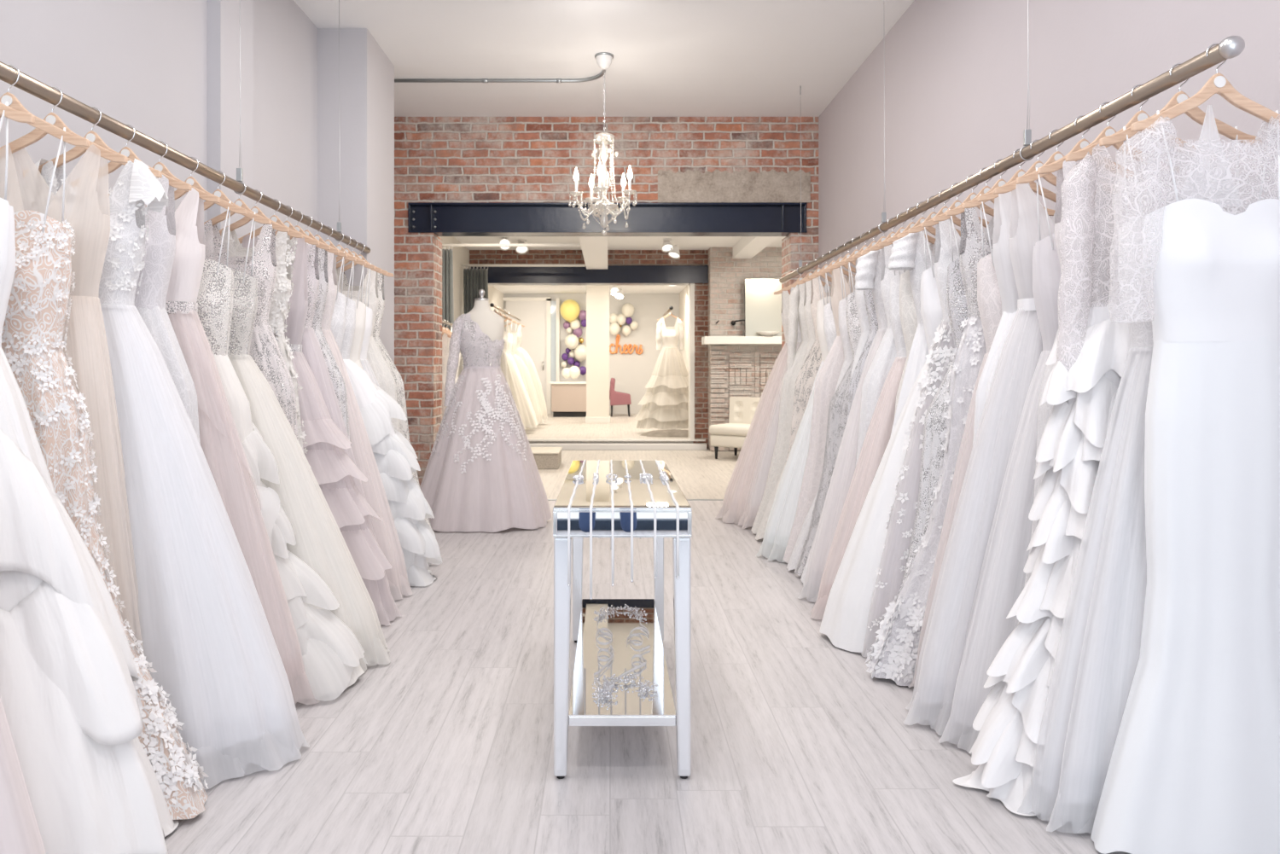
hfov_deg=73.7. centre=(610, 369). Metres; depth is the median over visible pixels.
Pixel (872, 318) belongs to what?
gown
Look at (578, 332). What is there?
balloon
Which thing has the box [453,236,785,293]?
ceiling
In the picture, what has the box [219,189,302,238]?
clothes hanger
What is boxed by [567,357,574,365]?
balloon
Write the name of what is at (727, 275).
wall
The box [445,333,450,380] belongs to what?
dress
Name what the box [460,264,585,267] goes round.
rail
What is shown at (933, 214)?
clothes hanger
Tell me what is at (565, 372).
balloon
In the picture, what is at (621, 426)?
floor
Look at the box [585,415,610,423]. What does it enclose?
baseboard
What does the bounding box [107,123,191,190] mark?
clothes hanger
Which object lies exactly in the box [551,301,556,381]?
window
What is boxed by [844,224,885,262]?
clothes hanger
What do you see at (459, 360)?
dress
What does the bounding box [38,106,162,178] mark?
clothes hanger
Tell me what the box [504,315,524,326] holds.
clothes hanger
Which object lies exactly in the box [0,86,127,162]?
clothes hanger
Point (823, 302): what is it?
gown
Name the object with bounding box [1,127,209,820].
gown
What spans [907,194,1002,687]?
gown
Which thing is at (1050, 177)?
clothes hanger
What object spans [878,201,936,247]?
clothes hanger
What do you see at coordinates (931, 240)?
clothes hanger
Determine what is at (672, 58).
ceiling
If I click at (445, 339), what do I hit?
dress
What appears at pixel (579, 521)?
mirror
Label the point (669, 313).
clothes hanger
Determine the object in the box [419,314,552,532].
gown
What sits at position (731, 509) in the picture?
gown
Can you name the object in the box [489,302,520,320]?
rail
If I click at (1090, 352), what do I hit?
gown
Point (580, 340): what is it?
balloon
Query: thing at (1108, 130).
clothes hanger
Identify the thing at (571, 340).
balloon
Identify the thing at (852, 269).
clothes hanger
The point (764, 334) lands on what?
bowl
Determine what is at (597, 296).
wall pillar
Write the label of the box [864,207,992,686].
gown
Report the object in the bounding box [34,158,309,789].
gown
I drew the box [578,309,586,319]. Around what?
balloon
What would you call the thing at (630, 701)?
mirror
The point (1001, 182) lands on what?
clothes hanger
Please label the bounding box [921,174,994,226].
clothes hanger
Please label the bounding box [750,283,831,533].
gown
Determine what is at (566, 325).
balloon
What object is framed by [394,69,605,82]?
conduit pipe
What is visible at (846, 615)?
gown
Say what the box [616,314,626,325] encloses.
balloon
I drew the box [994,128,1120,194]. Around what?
clothes hanger
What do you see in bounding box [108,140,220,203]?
clothes hanger
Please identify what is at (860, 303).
gown
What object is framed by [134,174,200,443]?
gown
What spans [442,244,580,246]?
rail
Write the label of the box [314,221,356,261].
clothes hanger
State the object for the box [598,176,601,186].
candle
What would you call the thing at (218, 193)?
clothes hanger
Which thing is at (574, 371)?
balloon
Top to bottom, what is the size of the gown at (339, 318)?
1.855 m
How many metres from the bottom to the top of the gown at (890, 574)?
1.857 m
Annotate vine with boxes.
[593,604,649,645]
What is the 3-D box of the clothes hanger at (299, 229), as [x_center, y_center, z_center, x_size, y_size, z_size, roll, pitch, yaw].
[-1.620,-0.711,4.418,0.430,0.223,0.017,0,0,0]
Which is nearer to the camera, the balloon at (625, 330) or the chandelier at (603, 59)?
the chandelier at (603, 59)
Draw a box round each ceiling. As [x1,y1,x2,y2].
[293,0,914,116]
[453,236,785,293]
[578,236,607,269]
[732,236,779,258]
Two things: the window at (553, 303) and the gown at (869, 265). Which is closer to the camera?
the gown at (869, 265)
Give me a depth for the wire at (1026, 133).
3.13 m
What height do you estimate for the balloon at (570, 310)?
0.547 m
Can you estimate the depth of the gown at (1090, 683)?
2.24 m
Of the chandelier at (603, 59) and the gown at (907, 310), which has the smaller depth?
the gown at (907, 310)
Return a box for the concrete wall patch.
[657,168,810,203]
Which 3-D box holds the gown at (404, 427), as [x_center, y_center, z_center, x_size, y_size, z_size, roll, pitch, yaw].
[-1.516,0.275,5.536,0.826,1.855,0.282,0,0,0]
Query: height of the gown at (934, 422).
1.855 m
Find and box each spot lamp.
[498,237,511,250]
[515,239,528,254]
[610,285,623,299]
[661,238,680,258]
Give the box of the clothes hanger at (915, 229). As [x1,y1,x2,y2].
[907,182,989,233]
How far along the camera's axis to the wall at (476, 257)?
13.00 m
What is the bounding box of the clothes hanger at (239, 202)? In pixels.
[203,182,289,232]
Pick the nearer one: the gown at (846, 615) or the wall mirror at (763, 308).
the gown at (846, 615)
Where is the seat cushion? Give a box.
[708,423,750,436]
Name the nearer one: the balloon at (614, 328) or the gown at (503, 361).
the gown at (503, 361)
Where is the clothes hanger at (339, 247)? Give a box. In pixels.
[335,234,375,268]
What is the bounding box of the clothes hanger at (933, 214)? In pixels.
[887,195,960,243]
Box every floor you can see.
[164,448,1130,853]
[524,413,693,442]
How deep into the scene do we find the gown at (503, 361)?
13.70 m
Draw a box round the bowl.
[756,331,779,336]
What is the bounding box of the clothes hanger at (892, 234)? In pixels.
[852,217,896,258]
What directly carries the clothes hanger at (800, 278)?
hanging from the rail at (1230, 47)
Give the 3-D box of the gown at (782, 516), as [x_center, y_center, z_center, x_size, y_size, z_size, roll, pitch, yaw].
[1.395,0.275,5.470,0.930,1.855,0.580,0,0,0]
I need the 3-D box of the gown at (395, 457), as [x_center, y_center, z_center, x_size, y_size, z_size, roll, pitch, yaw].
[-1.451,0.275,4.910,0.964,1.855,0.652,0,0,3]
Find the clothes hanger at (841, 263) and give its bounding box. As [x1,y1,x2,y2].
[836,227,878,266]
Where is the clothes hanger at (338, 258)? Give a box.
[336,235,381,272]
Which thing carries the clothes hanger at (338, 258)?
hanging from the rail at (8, 74)
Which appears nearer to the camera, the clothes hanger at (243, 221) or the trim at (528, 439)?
the clothes hanger at (243, 221)
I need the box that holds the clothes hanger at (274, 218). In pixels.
[238,198,319,244]
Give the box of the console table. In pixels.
[552,460,692,779]
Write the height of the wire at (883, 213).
1.515 m
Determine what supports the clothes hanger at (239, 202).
hanging from the rail at (8, 74)
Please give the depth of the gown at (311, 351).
4.25 m
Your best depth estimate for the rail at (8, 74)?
2.94 m
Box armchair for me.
[609,378,631,416]
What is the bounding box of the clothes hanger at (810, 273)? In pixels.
[782,261,830,290]
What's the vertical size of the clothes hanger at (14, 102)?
0.223 m
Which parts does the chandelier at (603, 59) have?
bulb, bulb, bulb, arm, crown, cord, bulb, bulb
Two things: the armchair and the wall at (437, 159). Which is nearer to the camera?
the wall at (437, 159)
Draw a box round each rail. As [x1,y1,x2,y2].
[0,61,370,253]
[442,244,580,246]
[442,320,453,331]
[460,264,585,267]
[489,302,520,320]
[663,306,673,316]
[779,35,1245,283]
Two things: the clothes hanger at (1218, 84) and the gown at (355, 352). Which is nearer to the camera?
the clothes hanger at (1218, 84)
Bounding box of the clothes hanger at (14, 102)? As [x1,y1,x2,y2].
[0,64,89,147]
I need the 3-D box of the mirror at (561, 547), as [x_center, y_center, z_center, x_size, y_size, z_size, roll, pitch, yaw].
[-0.139,0.844,2.513,0.038,0.673,0.001,0,0,0]
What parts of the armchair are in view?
backrest, armrest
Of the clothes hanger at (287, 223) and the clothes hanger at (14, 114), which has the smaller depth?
the clothes hanger at (14, 114)
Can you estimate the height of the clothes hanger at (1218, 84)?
0.223 m
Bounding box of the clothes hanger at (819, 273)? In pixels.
[814,241,855,276]
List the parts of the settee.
leg, seat, leg, backrest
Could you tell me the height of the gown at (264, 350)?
1.854 m
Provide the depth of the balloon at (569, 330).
20.36 m
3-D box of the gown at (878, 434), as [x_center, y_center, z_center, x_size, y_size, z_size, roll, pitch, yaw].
[1.411,0.275,4.195,0.884,1.855,0.484,0,0,0]
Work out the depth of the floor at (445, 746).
2.73 m
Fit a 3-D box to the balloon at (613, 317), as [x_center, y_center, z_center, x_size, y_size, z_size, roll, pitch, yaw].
[0.082,-1.207,20.368,0.244,0.280,0.242,0,0,-16]
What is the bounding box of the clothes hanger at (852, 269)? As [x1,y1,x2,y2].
[808,245,855,279]
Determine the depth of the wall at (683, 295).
18.76 m
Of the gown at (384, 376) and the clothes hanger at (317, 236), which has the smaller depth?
the clothes hanger at (317, 236)
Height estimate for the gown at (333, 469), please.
1.857 m
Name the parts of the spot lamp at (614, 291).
lamp shade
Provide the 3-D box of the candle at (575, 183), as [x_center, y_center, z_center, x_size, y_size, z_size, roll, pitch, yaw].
[-0.245,-1.310,6.164,0.022,0.090,0.021,0,0,0]
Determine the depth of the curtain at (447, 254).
10.29 m
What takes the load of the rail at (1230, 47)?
hanging from the wire at (883, 213)
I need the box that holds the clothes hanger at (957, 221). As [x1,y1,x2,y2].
[897,189,960,238]
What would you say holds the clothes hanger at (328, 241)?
hanging from the rail at (8, 74)
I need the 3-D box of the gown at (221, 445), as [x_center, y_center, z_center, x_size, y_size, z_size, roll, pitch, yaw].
[-1.497,0.274,3.071,0.886,1.856,0.416,0,0,0]
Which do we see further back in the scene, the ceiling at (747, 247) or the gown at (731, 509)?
the ceiling at (747, 247)
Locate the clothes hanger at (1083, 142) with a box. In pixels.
[1016,115,1134,184]
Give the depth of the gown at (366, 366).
5.21 m
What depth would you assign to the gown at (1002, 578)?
2.72 m
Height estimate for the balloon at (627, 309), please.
0.354 m
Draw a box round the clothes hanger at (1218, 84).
[1130,42,1279,131]
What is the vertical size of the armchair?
0.875 m
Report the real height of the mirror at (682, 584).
0.673 m
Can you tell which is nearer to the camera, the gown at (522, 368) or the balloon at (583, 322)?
the gown at (522, 368)
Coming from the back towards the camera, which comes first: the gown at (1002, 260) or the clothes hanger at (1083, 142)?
the gown at (1002, 260)
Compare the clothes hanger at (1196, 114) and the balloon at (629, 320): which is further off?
the balloon at (629, 320)
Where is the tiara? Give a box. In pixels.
[592,645,658,699]
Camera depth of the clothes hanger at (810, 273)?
6.51 m
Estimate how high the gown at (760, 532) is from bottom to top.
1.857 m
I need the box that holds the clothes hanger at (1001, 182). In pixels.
[945,159,1054,216]
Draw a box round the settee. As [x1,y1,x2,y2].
[708,396,760,459]
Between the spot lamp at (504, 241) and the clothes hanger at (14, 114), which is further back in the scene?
the spot lamp at (504, 241)
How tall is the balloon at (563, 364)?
0.178 m
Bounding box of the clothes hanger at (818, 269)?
[789,257,831,287]
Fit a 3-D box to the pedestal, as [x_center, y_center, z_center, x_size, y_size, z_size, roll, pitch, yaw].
[-0.950,1.107,10.700,0.660,0.205,0.740,0,0,0]
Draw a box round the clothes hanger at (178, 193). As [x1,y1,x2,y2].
[145,157,247,214]
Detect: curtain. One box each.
[442,246,453,336]
[463,266,488,314]
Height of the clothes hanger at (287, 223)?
0.223 m
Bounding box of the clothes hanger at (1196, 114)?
[1099,63,1262,145]
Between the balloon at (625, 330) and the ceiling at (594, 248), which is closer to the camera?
the ceiling at (594, 248)
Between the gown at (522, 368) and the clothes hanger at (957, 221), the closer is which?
the clothes hanger at (957, 221)
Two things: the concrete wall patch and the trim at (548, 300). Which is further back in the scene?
the trim at (548, 300)
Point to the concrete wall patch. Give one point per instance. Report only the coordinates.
(689, 186)
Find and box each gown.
[0,101,178,853]
[0,144,144,654]
[0,695,46,853]
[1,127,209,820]
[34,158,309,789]
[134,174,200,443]
[144,187,319,704]
[196,200,370,701]
[203,220,298,441]
[221,226,311,467]
[227,211,390,671]
[242,233,402,625]
[301,243,378,542]
[312,247,349,440]
[321,251,413,600]
[330,251,346,351]
[336,267,400,432]
[339,268,431,528]
[340,256,442,586]
[349,260,366,368]
[360,262,440,567]
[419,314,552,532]
[500,315,525,429]
[503,317,537,428]
[506,323,538,425]
[506,324,548,420]
[510,321,544,424]
[634,317,688,429]
[715,290,789,524]
[737,284,830,529]
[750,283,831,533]
[755,278,846,540]
[756,267,836,563]
[782,267,851,563]
[785,273,855,465]
[786,261,852,570]
[794,256,861,575]
[797,249,887,602]
[800,259,869,586]
[807,271,831,404]
[809,236,907,619]
[819,221,942,652]
[846,289,878,421]
[855,241,936,465]
[861,216,994,657]
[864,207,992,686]
[887,230,935,437]
[894,231,917,416]
[901,209,968,587]
[902,180,1104,736]
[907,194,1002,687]
[937,167,1130,755]
[952,142,1194,815]
[972,191,1054,445]
[1017,126,1239,833]
[1024,157,1162,587]
[1090,104,1279,853]
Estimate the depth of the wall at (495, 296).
19.17 m
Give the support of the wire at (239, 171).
hanging from the ceiling at (672, 58)
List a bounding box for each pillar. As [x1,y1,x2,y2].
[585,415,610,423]
[586,285,609,417]
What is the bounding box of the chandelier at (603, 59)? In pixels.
[568,52,637,235]
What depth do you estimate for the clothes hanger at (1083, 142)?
2.75 m
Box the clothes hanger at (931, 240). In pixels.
[869,207,935,250]
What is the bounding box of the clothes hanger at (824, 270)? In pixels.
[821,237,861,273]
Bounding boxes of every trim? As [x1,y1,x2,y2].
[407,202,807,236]
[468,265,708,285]
[502,297,559,414]
[528,439,705,441]
[529,442,706,450]
[547,499,723,500]
[688,283,694,439]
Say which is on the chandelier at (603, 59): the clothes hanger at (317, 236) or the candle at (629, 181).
the candle at (629, 181)
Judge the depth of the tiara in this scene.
2.77 m
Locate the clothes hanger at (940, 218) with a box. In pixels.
[933,167,994,221]
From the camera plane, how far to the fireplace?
12.59 m
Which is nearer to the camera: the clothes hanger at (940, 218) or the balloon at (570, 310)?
the clothes hanger at (940, 218)
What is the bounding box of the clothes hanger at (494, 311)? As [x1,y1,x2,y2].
[493,304,507,318]
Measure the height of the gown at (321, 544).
1.855 m
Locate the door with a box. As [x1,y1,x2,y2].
[506,301,546,403]
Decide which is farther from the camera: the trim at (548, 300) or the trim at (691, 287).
the trim at (548, 300)
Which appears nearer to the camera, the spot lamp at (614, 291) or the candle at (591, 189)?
the candle at (591, 189)
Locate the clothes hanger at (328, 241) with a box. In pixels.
[325,226,366,265]
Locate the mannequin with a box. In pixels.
[466,289,504,341]
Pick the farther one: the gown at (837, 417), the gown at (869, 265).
the gown at (837, 417)
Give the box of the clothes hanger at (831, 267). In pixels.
[829,232,869,269]
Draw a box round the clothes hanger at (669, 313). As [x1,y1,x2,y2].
[657,308,682,320]
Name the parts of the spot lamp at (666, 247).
lamp shade, lamp shade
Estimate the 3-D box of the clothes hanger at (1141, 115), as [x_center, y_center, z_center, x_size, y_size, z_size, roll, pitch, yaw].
[1.530,-0.711,2.458,0.430,0.223,0.017,0,0,0]
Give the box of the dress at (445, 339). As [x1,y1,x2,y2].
[442,332,448,418]
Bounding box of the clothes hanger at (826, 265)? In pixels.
[796,253,845,285]
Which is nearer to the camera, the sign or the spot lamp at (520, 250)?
the spot lamp at (520, 250)
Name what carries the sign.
attached to the wall at (631, 373)
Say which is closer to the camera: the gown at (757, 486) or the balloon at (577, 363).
the gown at (757, 486)
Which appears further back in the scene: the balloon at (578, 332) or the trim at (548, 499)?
the balloon at (578, 332)
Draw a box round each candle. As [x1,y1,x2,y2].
[574,181,577,194]
[589,187,593,200]
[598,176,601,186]
[628,180,631,189]
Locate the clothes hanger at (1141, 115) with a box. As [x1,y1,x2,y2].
[1065,84,1195,161]
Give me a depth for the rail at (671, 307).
14.54 m
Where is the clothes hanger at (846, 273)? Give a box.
[802,249,855,281]
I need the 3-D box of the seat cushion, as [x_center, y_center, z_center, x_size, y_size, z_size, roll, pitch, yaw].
[1.933,0.815,11.468,1.070,0.130,0.650,0,0,36]
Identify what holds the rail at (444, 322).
on the floor at (445, 746)
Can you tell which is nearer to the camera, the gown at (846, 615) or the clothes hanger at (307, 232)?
the gown at (846, 615)
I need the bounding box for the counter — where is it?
[549,381,586,417]
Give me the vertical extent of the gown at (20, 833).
1.854 m
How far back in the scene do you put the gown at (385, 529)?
4.52 m
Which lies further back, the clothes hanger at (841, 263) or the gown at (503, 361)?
the gown at (503, 361)
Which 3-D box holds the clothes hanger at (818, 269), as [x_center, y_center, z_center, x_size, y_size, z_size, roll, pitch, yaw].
[1.530,-0.711,6.258,0.430,0.223,0.017,0,0,0]
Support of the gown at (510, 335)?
hanging from the clothes hanger
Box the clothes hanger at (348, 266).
[338,242,393,277]
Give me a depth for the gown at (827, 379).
5.26 m
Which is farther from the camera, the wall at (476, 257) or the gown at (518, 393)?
the gown at (518, 393)
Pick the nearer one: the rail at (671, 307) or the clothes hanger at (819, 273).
the clothes hanger at (819, 273)
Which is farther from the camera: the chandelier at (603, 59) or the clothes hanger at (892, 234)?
the chandelier at (603, 59)
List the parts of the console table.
leg, leg, shelf frame, apron frame, leg, leg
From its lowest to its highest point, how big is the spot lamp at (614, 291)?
0.316 m
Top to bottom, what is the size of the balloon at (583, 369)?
0.223 m
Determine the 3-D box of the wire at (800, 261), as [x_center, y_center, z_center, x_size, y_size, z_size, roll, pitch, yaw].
[1.530,-1.523,6.860,0.058,1.515,0.016,0,0,0]
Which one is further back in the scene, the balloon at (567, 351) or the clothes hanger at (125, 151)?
the balloon at (567, 351)
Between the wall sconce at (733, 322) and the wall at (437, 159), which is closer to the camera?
the wall at (437, 159)
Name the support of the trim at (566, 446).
attached to the wall at (476, 257)
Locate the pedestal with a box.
[530,447,562,469]
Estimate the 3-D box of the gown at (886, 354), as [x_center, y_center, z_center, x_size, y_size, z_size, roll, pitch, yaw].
[1.472,0.274,4.313,0.737,1.857,0.253,0,0,3]
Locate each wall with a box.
[0,0,394,363]
[394,116,818,486]
[438,236,469,376]
[469,250,708,448]
[488,285,503,314]
[503,293,679,413]
[679,285,688,373]
[708,247,781,450]
[818,0,1279,285]
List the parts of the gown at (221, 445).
draped panel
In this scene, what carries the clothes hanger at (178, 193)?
hanging from the rail at (8, 74)
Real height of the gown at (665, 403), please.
1.857 m
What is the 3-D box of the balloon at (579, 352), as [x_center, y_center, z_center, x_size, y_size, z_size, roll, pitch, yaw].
[-0.690,-0.383,20.306,0.366,0.418,0.362,0,0,34]
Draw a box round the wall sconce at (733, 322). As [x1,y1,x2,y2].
[730,320,744,325]
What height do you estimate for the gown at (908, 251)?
1.850 m
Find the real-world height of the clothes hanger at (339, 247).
0.223 m
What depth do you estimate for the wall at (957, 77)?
4.14 m
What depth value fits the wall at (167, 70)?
4.35 m
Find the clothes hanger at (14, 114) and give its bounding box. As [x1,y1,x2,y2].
[0,102,34,123]
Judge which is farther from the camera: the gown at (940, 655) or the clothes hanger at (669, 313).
the clothes hanger at (669, 313)
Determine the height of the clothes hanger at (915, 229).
0.223 m
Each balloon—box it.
[559,299,580,322]
[560,360,567,367]
[561,353,568,360]
[561,367,570,378]
[563,321,570,329]
[564,334,578,350]
[565,326,572,333]
[565,348,570,354]
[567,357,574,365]
[569,350,574,358]
[569,366,580,378]
[570,319,580,330]
[572,327,582,337]
[573,344,586,361]
[573,360,580,367]
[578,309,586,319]
[578,337,583,343]
[579,366,586,375]
[581,319,586,326]
[609,313,617,323]
[609,322,620,336]
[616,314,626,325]
[621,302,634,317]
[621,325,631,336]
[625,317,632,324]
[629,320,638,330]
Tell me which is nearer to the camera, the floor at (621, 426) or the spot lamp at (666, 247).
the spot lamp at (666, 247)
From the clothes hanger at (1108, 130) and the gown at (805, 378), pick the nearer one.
the clothes hanger at (1108, 130)
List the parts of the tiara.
wire stem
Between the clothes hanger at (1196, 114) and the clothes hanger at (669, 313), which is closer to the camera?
the clothes hanger at (1196, 114)
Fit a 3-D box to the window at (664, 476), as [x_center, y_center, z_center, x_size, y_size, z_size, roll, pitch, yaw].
[0.201,0.600,3.158,0.029,0.414,1.318,0,0,0]
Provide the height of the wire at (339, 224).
1.515 m
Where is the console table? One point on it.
(631, 707)
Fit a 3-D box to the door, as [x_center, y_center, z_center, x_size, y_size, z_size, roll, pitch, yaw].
[-2.010,-0.285,20.430,0.980,2.710,0.140,0,0,0]
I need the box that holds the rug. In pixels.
[639,429,688,437]
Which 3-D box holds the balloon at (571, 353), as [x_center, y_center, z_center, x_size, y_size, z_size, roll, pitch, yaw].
[-0.898,-0.356,20.402,0.176,0.201,0.174,0,0,-31]
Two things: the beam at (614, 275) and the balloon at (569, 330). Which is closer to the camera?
the beam at (614, 275)
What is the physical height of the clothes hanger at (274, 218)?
0.223 m
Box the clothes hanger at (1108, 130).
[1037,101,1179,174]
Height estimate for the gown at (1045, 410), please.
1.857 m
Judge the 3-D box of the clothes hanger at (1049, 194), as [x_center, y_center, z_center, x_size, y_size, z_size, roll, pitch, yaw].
[1.530,-0.711,3.179,0.430,0.223,0.017,0,0,0]
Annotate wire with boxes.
[233,0,245,194]
[335,0,343,241]
[797,85,802,273]
[878,68,888,232]
[1019,0,1034,160]
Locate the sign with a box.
[609,334,643,354]
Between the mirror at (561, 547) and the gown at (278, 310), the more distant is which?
the gown at (278, 310)
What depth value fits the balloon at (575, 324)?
20.27 m
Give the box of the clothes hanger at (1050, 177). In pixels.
[977,139,1056,202]
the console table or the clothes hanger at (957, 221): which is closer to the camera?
the console table
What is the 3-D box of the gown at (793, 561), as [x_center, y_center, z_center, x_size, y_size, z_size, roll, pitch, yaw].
[1.447,0.275,5.124,0.782,1.855,0.329,0,0,-5]
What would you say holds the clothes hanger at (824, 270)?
hanging from the rail at (1230, 47)
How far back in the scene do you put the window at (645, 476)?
2.50 m
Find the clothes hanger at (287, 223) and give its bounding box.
[275,205,330,250]
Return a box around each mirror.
[556,541,568,770]
[557,512,687,535]
[568,599,675,715]
[674,541,688,770]
[744,278,781,336]
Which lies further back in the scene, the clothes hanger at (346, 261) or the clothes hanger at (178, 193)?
the clothes hanger at (346, 261)
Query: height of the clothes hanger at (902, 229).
0.223 m
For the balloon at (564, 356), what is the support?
attached to the wall at (631, 373)
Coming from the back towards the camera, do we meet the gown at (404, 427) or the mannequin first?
the mannequin
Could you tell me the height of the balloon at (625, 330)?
0.261 m
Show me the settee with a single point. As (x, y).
(733, 434)
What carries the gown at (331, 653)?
on the floor at (445, 746)
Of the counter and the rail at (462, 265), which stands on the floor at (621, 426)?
the counter
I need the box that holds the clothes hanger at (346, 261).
[336,238,387,274]
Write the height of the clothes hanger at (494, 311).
0.223 m
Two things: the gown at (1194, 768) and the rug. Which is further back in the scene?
the rug
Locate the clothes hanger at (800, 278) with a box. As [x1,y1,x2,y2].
[773,267,803,294]
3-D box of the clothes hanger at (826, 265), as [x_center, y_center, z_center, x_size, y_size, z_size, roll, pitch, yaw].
[1.530,-0.711,6.038,0.430,0.223,0.017,0,0,0]
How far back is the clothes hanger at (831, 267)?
5.11 m
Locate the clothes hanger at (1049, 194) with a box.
[962,148,1056,208]
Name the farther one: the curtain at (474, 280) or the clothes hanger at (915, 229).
the curtain at (474, 280)
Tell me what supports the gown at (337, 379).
on the floor at (445, 746)
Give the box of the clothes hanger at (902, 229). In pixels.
[861,212,907,255]
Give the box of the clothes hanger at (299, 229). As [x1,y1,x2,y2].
[290,210,338,253]
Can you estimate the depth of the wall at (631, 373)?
20.50 m
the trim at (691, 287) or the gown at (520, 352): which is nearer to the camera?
the trim at (691, 287)
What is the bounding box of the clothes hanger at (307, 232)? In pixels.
[303,215,347,257]
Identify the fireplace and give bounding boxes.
[701,336,781,451]
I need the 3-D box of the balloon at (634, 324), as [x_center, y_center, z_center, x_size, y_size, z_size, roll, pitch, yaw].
[0.571,-1.048,20.392,0.196,0.224,0.194,0,0,-41]
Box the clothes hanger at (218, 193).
[203,170,270,224]
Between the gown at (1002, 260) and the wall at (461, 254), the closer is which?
the gown at (1002, 260)
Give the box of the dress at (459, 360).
[455,349,460,380]
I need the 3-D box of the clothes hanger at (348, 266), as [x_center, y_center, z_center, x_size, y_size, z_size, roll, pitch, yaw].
[-1.620,-0.711,5.529,0.430,0.223,0.017,0,0,0]
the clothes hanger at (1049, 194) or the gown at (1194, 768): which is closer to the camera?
the gown at (1194, 768)

